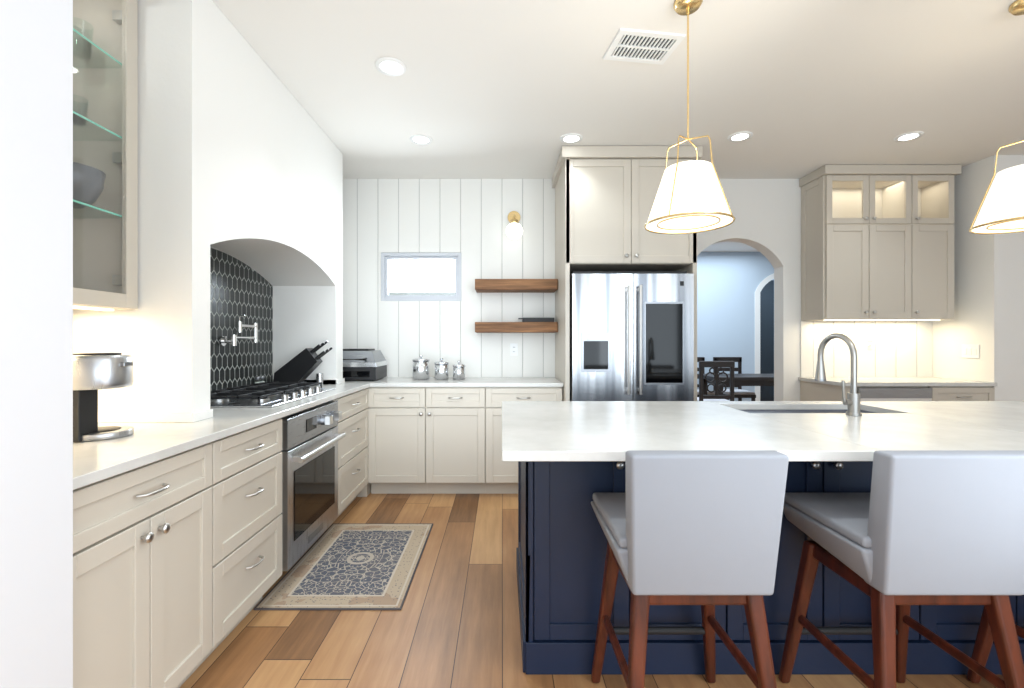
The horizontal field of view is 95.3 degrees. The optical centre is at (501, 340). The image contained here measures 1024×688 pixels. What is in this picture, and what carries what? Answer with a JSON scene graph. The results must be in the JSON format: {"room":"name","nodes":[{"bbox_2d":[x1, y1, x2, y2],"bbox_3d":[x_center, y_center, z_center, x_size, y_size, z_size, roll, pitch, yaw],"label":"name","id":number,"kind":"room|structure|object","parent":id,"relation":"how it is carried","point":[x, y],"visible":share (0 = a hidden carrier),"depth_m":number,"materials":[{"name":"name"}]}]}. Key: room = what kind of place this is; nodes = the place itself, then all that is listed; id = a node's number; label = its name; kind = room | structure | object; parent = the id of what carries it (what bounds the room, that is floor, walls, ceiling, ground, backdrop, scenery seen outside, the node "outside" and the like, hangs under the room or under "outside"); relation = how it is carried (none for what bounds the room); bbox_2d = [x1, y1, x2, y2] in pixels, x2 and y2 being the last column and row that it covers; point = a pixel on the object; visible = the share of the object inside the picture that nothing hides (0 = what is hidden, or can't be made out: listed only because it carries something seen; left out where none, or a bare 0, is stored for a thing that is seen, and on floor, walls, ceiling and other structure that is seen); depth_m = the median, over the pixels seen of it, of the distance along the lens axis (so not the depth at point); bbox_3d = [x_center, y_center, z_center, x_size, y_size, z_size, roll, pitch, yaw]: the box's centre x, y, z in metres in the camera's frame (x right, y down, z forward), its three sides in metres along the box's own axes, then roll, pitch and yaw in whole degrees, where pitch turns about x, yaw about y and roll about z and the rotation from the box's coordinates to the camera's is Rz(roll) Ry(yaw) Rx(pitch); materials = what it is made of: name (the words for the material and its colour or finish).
{"room":"kitchen","nodes":[
{"label":"kitchen","id":0,"kind":"room"},
{"bbox_2d":[0,0,1023,687],"bbox_3d":[1.900,-0.130,0.775,7.640,2.800,7.550,0,0,0],"label":"wall","id":1,"kind":"structure","parent":0,"point":[468,220],"depth_m":3.84,"materials":[{"name":"white paint"}]},
{"bbox_2d":[73,0,137,310],"bbox_3d":[-1.643,-0.824,1.538,0.310,1.404,0.825,0,0,0],"label":"upper cabinet","id":2,"kind":"object","parent":1,"relation":"attached to","point":[105,155],"visible":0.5,"depth_m":1.93,"materials":[{"name":"beige wood"}]},
{"bbox_2d":[73,0,344,421],"bbox_3d":[-1.543,-0.595,2.884,0.510,1.867,1.877,0,0,0],"label":"range hood","id":3,"kind":"object","parent":1,"relation":"attached to","point":[240,156],"visible":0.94,"depth_m":2.05,"materials":[{"name":"white paint"}]},
{"bbox_2d":[210,247,272,390],"bbox_3d":[-1.796,-0.119,2.868,0.005,0.914,1.567,0,0,0],"label":"tile backsplash","id":4,"kind":"structure","parent":1,"relation":"attached to","point":[238,287],"depth_m":3.16,"materials":[{"name":"black tile"}]},
{"bbox_2d":[219,315,257,345],"bbox_3d":[-1.723,-0.070,3.090,0.131,0.203,0.332,0,0,0],"label":"pot filler","id":5,"kind":"object","parent":4,"relation":"attached to","point":[223,340],"visible":0.98,"depth_m":3.01,"materials":[{"name":"silver metal"}]},
{"bbox_2d":[381,253,460,300],"bbox_3d":[-0.763,-0.607,4.447,0.759,0.457,0.086,0,0,0],"label":"window","id":6,"kind":"structure","parent":1,"relation":"in","point":[385,272],"depth_m":4.43,"materials":[{"name":"grey plastic"}]},
{"bbox_2d":[510,343,517,355],"bbox_3d":[0.113,0.080,4.394,0.070,0.116,0.008,0,0,0],"label":"electrical outlet plate","id":7,"kind":"object","parent":1,"relation":"attached to","point":[513,349],"visible":1,"depth_m":4.39,"materials":[{"name":"white plastic"}]},
{"bbox_2d":[506,211,522,239],"bbox_3d":[0.113,-1.073,4.294,0.156,0.293,0.208,0,0,0],"label":"sconce","id":8,"kind":"object","parent":1,"relation":"attached to","point":[514,230],"visible":0.98,"depth_m":4.23,"materials":[{"name":"white glass"}]},
{"bbox_2d":[475,279,557,292],"bbox_3d":[0.127,-0.502,4.264,0.734,0.095,0.268,0,0,0],"label":"floating shelf","id":9,"kind":"object","parent":1,"relation":"attached to","point":[516,285],"visible":1,"depth_m":4.13,"materials":[{"name":"brown wood"}]},
{"bbox_2d":[475,322,557,332],"bbox_3d":[0.127,-0.122,4.264,0.734,0.091,0.268,0,0,0],"label":"floating shelf","id":10,"kind":"object","parent":1,"relation":"attached to","point":[516,327],"visible":1,"depth_m":4.13,"materials":[{"name":"brown wood"}]},
{"bbox_2d":[518,318,554,321],"bbox_3d":[0.310,-0.189,4.265,0.320,0.040,0.190,0,0,0],"label":"tray","id":11,"kind":"object","parent":10,"relation":"on","point":[538,319],"visible":0.83,"depth_m":4.17,"materials":[{"name":"black metal"}]},
{"bbox_2d":[800,321,932,376],"bbox_3d":[3.430,0.075,4.393,1.236,0.528,0.010,0,0,0],"label":"backsplash panel","id":12,"kind":"object","parent":1,"relation":"attached to","point":[901,349],"visible":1,"depth_m":4.39,"materials":[{"name":"white tile"}]},
{"bbox_2d":[799,165,961,320],"bbox_3d":[3.390,-0.854,4.218,1.180,1.344,0.360,0,0,0],"label":"upper cabinet","id":13,"kind":"object","parent":1,"relation":"attached to","point":[877,242],"visible":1,"depth_m":4.08,"materials":[{"name":"light greige painted wood"},{"name":"glass"},{"name":"brushed nickel"}]},
{"bbox_2d":[962,345,978,357],"bbox_3d":[4.043,0.090,4.030,0.009,0.116,0.150,0,0,0],"label":"switch plate","id":14,"kind":"object","parent":1,"relation":"attached to","point":[970,351],"visible":1,"depth_m":4.02,"materials":[{"name":"white plastic"}]},
{"bbox_2d":[180,493,1003,687],"bbox_3d":[1.900,1.300,3.310,7.640,0.060,12.620,0,0,0],"label":"floor","id":15,"kind":"structure","parent":0,"point":[454,622],"depth_m":2.01,"materials":[{"name":"brown wood"}]},
{"bbox_2d":[73,441,220,687],"bbox_3d":[-1.439,0.820,1.435,0.717,0.900,0.621,0,0,0],"label":"base cabinet","id":16,"kind":"object","parent":15,"relation":"on","point":[177,550],"depth_m":1.43,"materials":[{"name":"beige wood"}]},
{"bbox_2d":[73,381,368,492],"bbox_3d":[-1.430,0.355,2.442,0.735,0.030,2.640,0,0,0],"label":"countertop","id":17,"kind":"structure","parent":16,"relation":"on","point":[150,443],"depth_m":1.66,"materials":[{"name":"white stone"}]},
{"bbox_2d":[73,352,133,441],"bbox_3d":[-1.424,0.191,1.649,0.218,0.297,0.213,0,0,0],"label":"coffee maker","id":18,"kind":"object","parent":17,"relation":"on","point":[93,373],"visible":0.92,"depth_m":1.58,"materials":[{"name":"silver metal"}]},
{"bbox_2d":[255,376,263,382],"bbox_3d":[-1.745,0.295,3.335,0.042,0.088,0.041,0,0,0],"label":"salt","id":19,"kind":"object","parent":17,"relation":"on","point":[259,378],"depth_m":3.33,"materials":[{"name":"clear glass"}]},
{"bbox_2d":[210,382,335,406],"bbox_3d":[-1.435,0.311,2.835,0.530,0.056,0.910,0,0,0],"label":"cooktop","id":20,"kind":"object","parent":17,"relation":"in","point":[268,394],"visible":0.9,"depth_m":2.68,"materials":[{"name":"silver metal"}]},
{"bbox_2d":[273,340,332,384],"bbox_3d":[-1.483,0.167,3.526,0.413,0.344,0.173,0,0,0],"label":"knife block","id":21,"kind":"object","parent":17,"relation":"on","point":[303,365],"visible":1,"depth_m":3.44,"materials":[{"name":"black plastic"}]},
{"bbox_2d":[221,417,282,641],"bbox_3d":[-1.439,0.820,2.004,0.717,0.900,0.643,0,0,0],"label":"base cabinet","id":22,"kind":"object","parent":15,"relation":"on","point":[251,460],"depth_m":2.00,"materials":[{"name":"beige wood"}]},
{"bbox_2d":[281,401,345,570],"bbox_3d":[-1.343,0.777,2.688,0.674,0.775,0.715,0,0,0],"label":"oven","id":23,"kind":"object","parent":22,"relation":"in","point":[311,437],"visible":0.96,"depth_m":2.57,"materials":[{"name":"silver metal"}]},
{"bbox_2d":[293,385,376,529],"bbox_3d":[-1.412,0.820,3.425,0.771,0.900,0.750,0,0,0],"label":"base cabinet","id":24,"kind":"object","parent":15,"relation":"on","point":[357,451],"depth_m":3.49,"materials":[{"name":"beige wood"}]},
{"bbox_2d":[253,523,432,609],"bbox_3d":[-0.824,1.266,2.715,0.697,0.006,1.030,0,0,0],"label":"rug","id":25,"kind":"object","parent":15,"relation":"on","point":[355,566],"visible":1,"depth_m":2.57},
{"bbox_2d":[377,389,432,493],"bbox_3d":[-0.829,0.820,4.088,0.542,0.900,0.618,0,0,0],"label":"base cabinet","id":26,"kind":"object","parent":15,"relation":"on","point":[404,416],"depth_m":3.79,"materials":[{"name":"beige wood"}]},
{"bbox_2d":[433,389,492,493],"bbox_3d":[-0.378,0.820,4.088,0.609,0.900,0.618,0,0,0],"label":"base cabinet","id":27,"kind":"object","parent":15,"relation":"on","point":[462,418],"depth_m":3.79,"materials":[{"name":"beige wood"}]},
{"bbox_2d":[369,377,562,388],"bbox_3d":[-0.651,0.355,4.080,2.292,0.030,0.635,0,0,0],"label":"countertop","id":28,"kind":"structure","parent":27,"relation":"on","point":[385,382],"depth_m":3.80,"materials":[{"name":"white stone"}]},
{"bbox_2d":[343,349,386,380],"bbox_3d":[-1.265,0.204,4.087,0.416,0.270,0.427,0,0,0],"label":"countertop grill","id":29,"kind":"object","parent":28,"relation":"on","point":[364,364],"visible":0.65,"depth_m":3.93,"materials":[{"name":"silver plastic"}]},
{"bbox_2d":[412,355,429,379],"bbox_3d":[-0.715,0.231,4.120,0.151,0.217,0.151,0,0,-45],"label":"canister","id":30,"kind":"object","parent":28,"relation":"on","point":[420,368],"depth_m":4.06,"materials":[{"name":"silver metal"}]},
{"bbox_2d":[434,358,448,379],"bbox_3d":[-0.533,0.244,4.120,0.129,0.190,0.129,0,0,-45],"label":"canister","id":31,"kind":"object","parent":28,"relation":"on","point":[441,367],"depth_m":4.07,"materials":[{"name":"silver metal"}]},
{"bbox_2d":[453,361,464,379],"bbox_3d":[-0.380,0.256,4.120,0.113,0.167,0.113,0,0,-45],"label":"canister","id":32,"kind":"object","parent":28,"relation":"on","point":[458,369],"depth_m":4.07,"materials":[{"name":"silver metal"}]},
{"bbox_2d":[493,389,561,493],"bbox_3d":[0.147,0.820,4.088,0.690,0.900,0.618,0,0,0],"label":"base cabinet","id":33,"kind":"object","parent":15,"relation":"on","point":[505,473],"depth_m":3.79,"materials":[{"name":"beige wood"}]},
{"bbox_2d":[552,146,702,400],"bbox_3d":[1.020,-0.128,4.023,1.100,2.796,0.750,0,0,0],"label":"tall cabinet","id":34,"kind":"object","parent":15,"relation":"on","point":[605,196],"visible":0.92,"depth_m":3.69,"materials":[{"name":"beige wood"}]},
{"bbox_2d":[570,271,693,400],"bbox_3d":[1.020,0.355,3.974,0.946,1.821,0.812,0,0,0],"label":"fridge","id":35,"kind":"object","parent":15,"relation":"on","point":[631,335],"visible":0.54,"depth_m":3.63,"materials":[{"name":"silver metal"}]},
{"bbox_2d":[591,450,788,687],"bbox_3d":[0.562,0.789,1.505,0.464,0.962,0.499,0,0,0],"label":"bar stool","id":36,"kind":"object","parent":15,"relation":"on","point":[702,528],"visible":1,"depth_m":1.29,"materials":[{"name":"grey fabric"}]},
{"bbox_2d":[697,357,714,396],"bbox_3d":[3.050,0.765,7.350,0.460,1.010,0.460,0,0,0],"label":"dining chair","id":37,"kind":"object","parent":15,"relation":"on","point":[702,359],"visible":0.02,"depth_m":7.54,"materials":[{"name":"black wood"}]},
{"bbox_2d":[697,361,734,400],"bbox_3d":[2.780,0.765,6.250,0.460,1.010,0.460,0,0,0],"label":"dining chair","id":38,"kind":"object","parent":15,"relation":"on","point":[716,365],"visible":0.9,"depth_m":6.03,"materials":[{"name":"black wood"}]},
{"bbox_2d":[713,357,755,400],"bbox_3d":[3.650,0.765,7.350,0.460,1.010,0.460,0,0,0],"label":"dining chair","id":39,"kind":"object","parent":15,"relation":"on","point":[739,393],"visible":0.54,"depth_m":7.54,"materials":[{"name":"black wood"}]},
{"bbox_2d":[697,374,773,394],"bbox_3d":[3.850,0.885,6.800,1.800,0.770,0.700,0,0,0],"label":"dining table","id":40,"kind":"object","parent":15,"relation":"on","point":[753,379],"visible":0.12,"depth_m":6.52,"materials":[{"name":"black wood"}]},
{"bbox_2d":[516,405,1023,674],"bbox_3d":[1.595,0.820,2.176,3.030,0.900,0.847,0,0,0],"label":"kitchen island","id":41,"kind":"object","parent":15,"relation":"on","point":[561,551],"depth_m":1.79,"materials":[{"name":"navy blue painted wood"},{"name":"brushed nickel"}]},
{"bbox_2d":[502,401,1023,460],"bbox_3d":[1.600,0.356,2.040,3.200,0.032,1.200,0,0,0],"label":"island countertop","id":42,"kind":"structure","parent":41,"relation":"on","point":[531,430],"depth_m":1.81,"materials":[{"name":"white stone"}]},
{"bbox_2d":[815,333,861,415],"bbox_3d":[1.592,0.150,2.226,0.096,0.377,0.242,0,0,0],"label":"faucet","id":43,"kind":"object","parent":42,"relation":"on","point":[852,401],"visible":1,"depth_m":2.13,"materials":[{"name":"silver metal"}]},
{"bbox_2d":[810,381,937,400],"bbox_3d":[3.230,0.820,4.111,0.600,0.900,0.574,0,0,0],"label":"base cabinet","id":44,"kind":"object","parent":15,"relation":"on","point":[901,389],"depth_m":3.82,"materials":[{"name":"beige"}]},
{"bbox_2d":[798,377,996,384],"bbox_3d":[3.419,0.355,4.104,1.258,0.030,0.586,0,0,0],"label":"countertop","id":45,"kind":"structure","parent":44,"relation":"on","point":[829,380],"depth_m":3.94,"materials":[{"name":"white stone"}]},
{"bbox_2d":[779,450,1023,687],"bbox_3d":[1.265,0.789,1.505,0.464,0.962,0.499,0,0,0],"label":"bar stool","id":46,"kind":"object","parent":15,"relation":"on","point":[929,527],"visible":0.94,"depth_m":1.30,"materials":[{"name":"grey fabric"}]},
{"bbox_2d":[938,385,996,400],"bbox_3d":[3.789,0.820,4.114,0.518,0.900,0.567,0,0,0],"label":"base cabinet","id":47,"kind":"object","parent":15,"relation":"on","point":[945,392],"depth_m":3.83,"materials":[{"name":"beige wood"}]},
{"bbox_2d":[967,606,1023,682],"bbox_3d":[1.970,0.789,1.505,0.464,0.962,0.499,0,0,0],"label":"bar stool","id":48,"kind":"object","parent":15,"relation":"on","point":[982,646],"visible":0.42,"depth_m":1.71,"materials":[{"name":"brown wood"}]},
{"bbox_2d":[212,0,1023,251],"bbox_3d":[1.900,-1.555,3.310,7.640,0.050,12.620,0,0,0],"label":"ceiling","id":49,"kind":"structure","parent":0,"point":[511,89],"depth_m":2.75,"materials":[{"name":"white paint"}]},
{"bbox_2d":[375,57,405,75],"bbox_3d":[-0.620,-1.525,2.600,0.171,0.008,0.171,0,0,-45],"label":"recessed light","id":50,"kind":"object","parent":49,"relation":"in","point":[389,65],"depth_m":2.59,"materials":[{"name":"white plastic"}]},
{"bbox_2d":[410,134,432,144],"bbox_3d":[-0.613,-1.525,3.540,0.171,0.008,0.171,0,0,-45],"label":"recessed light","id":51,"kind":"object","parent":49,"relation":"in","point":[419,139],"depth_m":3.53,"materials":[{"name":"white plastic"}]},
{"bbox_2d":[560,133,582,143],"bbox_3d":[0.523,-1.525,3.520,0.171,0.008,0.171,0,0,-45],"label":"recessed light","id":52,"kind":"object","parent":49,"relation":"in","point":[570,138],"depth_m":3.51,"materials":[{"name":"white plastic"}]},
{"bbox_2d":[603,28,685,64],"bbox_3d":[0.730,-1.523,2.420,0.340,0.012,0.240,0,0,-8],"label":"ceiling vent","id":53,"kind":"object","parent":49,"relation":"in","point":[641,46],"visible":1,"depth_m":2.41,"materials":[{"name":"white plastic"}]},
{"bbox_2d":[644,0,734,233],"bbox_3d":[0.837,-1.026,2.100,0.382,1.006,0.382,0,0,0],"label":"pendant light","id":54,"kind":"object","parent":49,"relation":"hanging from","point":[690,198],"visible":1,"depth_m":2.01,"materials":[{"name":"white fabric"}]},
{"bbox_2d":[727,131,752,141],"bbox_3d":[1.780,-1.525,3.490,0.171,0.008,0.171,0,0,-45],"label":"recessed light","id":55,"kind":"object","parent":49,"relation":"in","point":[739,136],"depth_m":3.48,"materials":[{"name":"white plastic"}]},
{"bbox_2d":[894,131,923,141],"bbox_3d":[3.040,-1.525,3.490,0.171,0.008,0.171,0,0,-45],"label":"recessed light","id":56,"kind":"object","parent":49,"relation":"in","point":[911,135],"depth_m":3.48,"materials":[{"name":"white plastic"}]},
{"bbox_2d":[969,0,1023,233],"bbox_3d":[2.370,-1.026,2.100,0.382,1.006,0.382,0,0,0],"label":"pendant light","id":57,"kind":"object","parent":49,"relation":"hanging from","point":[1001,211],"visible":1,"depth_m":2.10,"materials":[{"name":"white fabric"}]},
{"bbox_2d":[697,252,773,400],"bbox_3d":[2.800,-0.130,8.075,5.600,2.800,0.150,0,0,0],"label":"wall","id":58,"kind":"structure","parent":0,"point":[728,283],"depth_m":7.98,"materials":[{"name":"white paint"}]},
{"bbox_2d":[755,273,773,400],"bbox_3d":[4.860,0.035,7.992,1.060,2.470,0.014,0,0,0],"label":"trim","id":59,"kind":"structure","parent":58,"relation":"attached to","point":[764,282],"depth_m":7.99,"materials":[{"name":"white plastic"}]},
{"bbox_2d":[760,280,773,400],"bbox_3d":[4.900,0.020,9.444,1.200,2.500,0.108,0,0,0],"label":"front door","id":60,"kind":"structure","parent":58,"relation":"in","point":[767,331],"depth_m":9.44,"materials":[{"name":"grey"}]},
{"label":"outside","id":61,"kind":"structure","parent":0,"visible":0},
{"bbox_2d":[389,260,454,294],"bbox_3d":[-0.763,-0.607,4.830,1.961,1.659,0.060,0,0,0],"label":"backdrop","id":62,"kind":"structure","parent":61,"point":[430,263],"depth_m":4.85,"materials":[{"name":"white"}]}
]}

